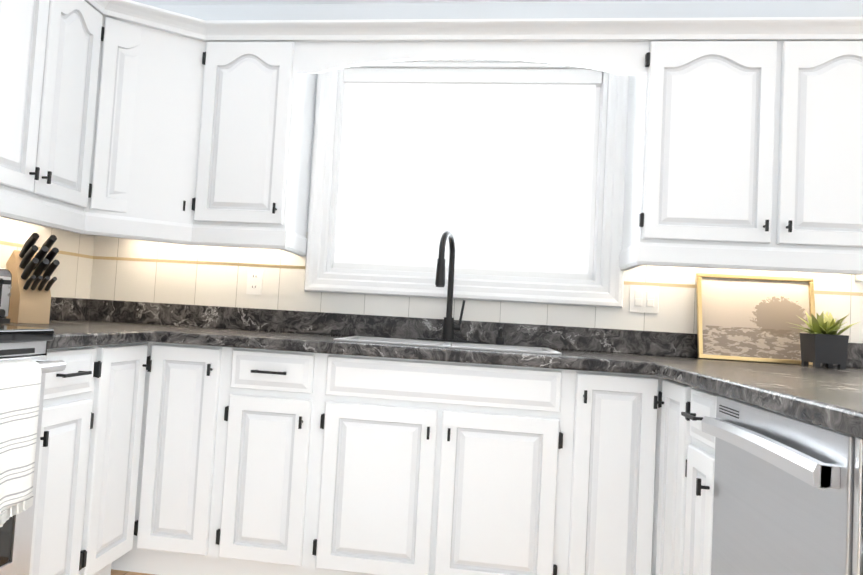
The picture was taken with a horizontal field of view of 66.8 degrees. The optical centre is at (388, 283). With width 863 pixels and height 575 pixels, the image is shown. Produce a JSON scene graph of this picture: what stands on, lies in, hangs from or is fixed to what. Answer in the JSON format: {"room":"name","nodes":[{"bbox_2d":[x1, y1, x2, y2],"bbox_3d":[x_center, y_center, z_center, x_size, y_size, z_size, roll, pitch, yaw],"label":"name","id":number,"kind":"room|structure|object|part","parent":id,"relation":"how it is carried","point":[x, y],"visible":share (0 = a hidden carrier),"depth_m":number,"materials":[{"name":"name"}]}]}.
{"room":"kitchen","nodes":[
{"label":"kitchen","id":0,"kind":"room"},
{"bbox_2d":[111,569,154,574],"bbox_3d":[1.162,1.109,-0.198,6.370,0.060,5.960,3,-3,8],"label":"floor","id":1,"kind":"structure","parent":0,"point":[116,572],"depth_m":2.44,"materials":[{"name":"brown wood"}]},
{"bbox_2d":[0,325,65,574],"bbox_3d":[-1.275,0.429,1.428,0.768,1.174,0.771,3,-3,8],"label":"range","id":2,"kind":"object","parent":1,"relation":"on","point":[26,366],"visible":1,"depth_m":1.60,"materials":[{"name":"grey metal"}]},
{"bbox_2d":[0,359,41,540],"bbox_3d":[-0.911,0.373,1.503,0.066,0.379,0.251,3,-3,8],"label":"towel","id":3,"kind":"object","parent":2,"relation":"hanging from","point":[20,380],"depth_m":1.55,"materials":[{"name":"white fabric"}]},
{"bbox_3d":[-1.011,0.451,1.383,0.047,0.634,0.754,3,-3,8],"label":"door","id":4,"kind":"part","parent":2,"relation":"part of","materials":[{"name":"silver metal"}]},
{"bbox_3d":[-0.943,0.200,1.387,0.062,0.029,0.730,3,-3,8],"label":"handle","id":5,"kind":"part","parent":2,"relation":"part of","materials":[{"name":"silver metal"}]},
{"bbox_2d":[29,342,717,574],"bbox_3d":[-0.085,0.665,1.748,3.079,0.870,2.251,3,-3,8],"label":"base cabinet","id":6,"kind":"object","parent":1,"relation":"on","point":[156,458],"visible":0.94,"depth_m":2.23,"materials":[{"name":"white paint"}]},
{"bbox_2d":[1,297,862,438],"bbox_3d":[0.120,0.169,1.751,3.422,0.142,2.246,3,-3,8],"label":"countertop","id":7,"kind":"structure","parent":6,"relation":"on","point":[826,397],"depth_m":2.36,"materials":[{"name":"black stone"}]},
{"bbox_2d":[0,268,11,324],"bbox_3d":[-1.363,0.033,2.051,0.298,0.186,0.201,3,-3,8],"label":"toaster","id":8,"kind":"object","parent":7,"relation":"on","point":[5,283],"visible":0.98,"depth_m":2.09,"materials":[{"name":"silver metal"}]},
{"bbox_2d":[6,233,59,323],"bbox_3d":[-1.317,-0.017,2.409,0.263,0.326,0.225,3,-3,8],"label":"knife block","id":9,"kind":"object","parent":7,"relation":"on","point":[30,268],"visible":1,"depth_m":2.36,"materials":[{"name":"beige wood"}]},
{"bbox_2d":[334,336,561,354],"bbox_3d":[0.225,0.333,2.539,0.815,0.196,0.425,3,-3,8],"label":"sink","id":10,"kind":"object","parent":7,"relation":"in","point":[474,346],"visible":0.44,"depth_m":2.63,"materials":[{"name":"grey metal"}]},
{"bbox_2d":[417,231,503,344],"bbox_3d":[0.303,0.015,2.656,0.357,0.454,0.208,3,-3,8],"label":"faucet","id":11,"kind":"object","parent":7,"relation":"on","point":[449,327],"visible":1,"depth_m":2.71,"materials":[{"name":"black metal"}]},
{"bbox_2d":[696,273,815,365],"bbox_3d":[1.483,0.141,2.634,0.445,0.350,0.072,3,-3,8],"label":"art","id":12,"kind":"object","parent":7,"relation":"on","point":[750,318],"visible":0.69,"depth_m":2.64,"materials":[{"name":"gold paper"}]},
{"bbox_2d":[791,311,858,369],"bbox_3d":[1.636,0.207,2.443,0.256,0.218,0.218,3,-3,8],"label":"plant","id":13,"kind":"object","parent":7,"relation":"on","point":[822,340],"visible":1,"depth_m":2.41,"materials":[{"name":"green plant"}]},
{"bbox_3d":[1.634,0.254,2.450,0.116,0.125,0.116,3,-3,8],"label":"pot","id":14,"kind":"part","parent":13,"relation":"part of","materials":[{"name":"grey"}]},
{"bbox_2d":[701,395,862,574],"bbox_3d":[1.029,0.708,1.278,0.654,0.867,0.612,3,-3,8],"label":"dishwasher","id":15,"kind":"object","parent":1,"relation":"on","point":[788,496],"visible":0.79,"depth_m":1.25,"materials":[{"name":"grey metal"}]},
{"bbox_3d":[0.754,0.320,1.346,0.054,0.073,0.543,3,-3,8],"label":"handle","id":16,"kind":"part","parent":15,"relation":"part of","materials":[{"name":"silver metal"}]},
{"bbox_2d":[132,0,684,4],"bbox_3d":[1.306,-1.397,-0.076,6.370,0.080,5.960,3,-3,8],"label":"ceiling","id":17,"kind":"structure","parent":0,"point":[200,2],"depth_m":3.01,"materials":[{"name":"paint"}]},
{"bbox_2d":[150,0,862,367],"bbox_3d":[1.627,0.024,2.752,6.130,2.443,0.120,3,-3,8],"label":"wall","id":18,"kind":"structure","parent":0,"point":[686,8],"depth_m":2.90,"materials":[{"name":"paint"}]},
{"bbox_2d":[0,217,862,342],"bbox_3d":[0.133,-0.165,1.770,3.424,0.766,2.244,3,-3,8],"label":"tile backsplash","id":19,"kind":"structure","parent":18,"relation":"attached to","point":[106,268],"depth_m":2.93,"materials":[{"name":"white tile"}]},
{"bbox_2d":[246,269,262,294],"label":"outlet","id":20,"kind":"object","parent":19,"relation":"attached to","point":[254,277],"depth_m":2.98,"materials":[{"name":"white plastic"}]},
{"bbox_2d":[629,285,658,312],"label":"light switch","id":21,"kind":"object","parent":19,"relation":"attached to","point":[643,298],"depth_m":2.75,"materials":[{"name":"white plastic"}]},
{"bbox_2d":[0,0,862,281],"bbox_3d":[0.178,-0.602,1.923,3.425,0.919,1.975,3,-3,8],"label":"upper cabinet","id":22,"kind":"object","parent":18,"relation":"attached to","point":[128,119],"visible":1,"depth_m":2.46,"materials":[{"name":"white paint"}]},
{"bbox_3d":[0.178,-0.165,2.285,3.369,0.084,1.211,3,-3,8],"label":"light rail","id":23,"kind":"part","parent":22,"relation":"part of","materials":[{"name":"white paint"}]},
{"bbox_3d":[0.360,-1.021,1.926,3.107,0.062,1.968,3,-3,8],"label":"crown mould","id":24,"kind":"part","parent":22,"relation":"part of","materials":[{"name":"white paint"}]},
{"bbox_2d":[304,59,628,307],"bbox_3d":[0.345,-0.504,2.936,1.384,1.156,0.140,3,-3,8],"label":"window","id":25,"kind":"structure","parent":18,"relation":"in","point":[595,245],"depth_m":2.87,"materials":[{"name":"white paint"}]},
{"bbox_2d":[333,68,601,279],"bbox_3d":[0.343,-0.504,2.944,1.156,0.928,0.055,3,-3,8],"label":"window blind","id":26,"kind":"object","parent":25,"relation":"attached to","point":[490,170],"visible":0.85,"depth_m":2.93,"materials":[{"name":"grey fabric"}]}
]}

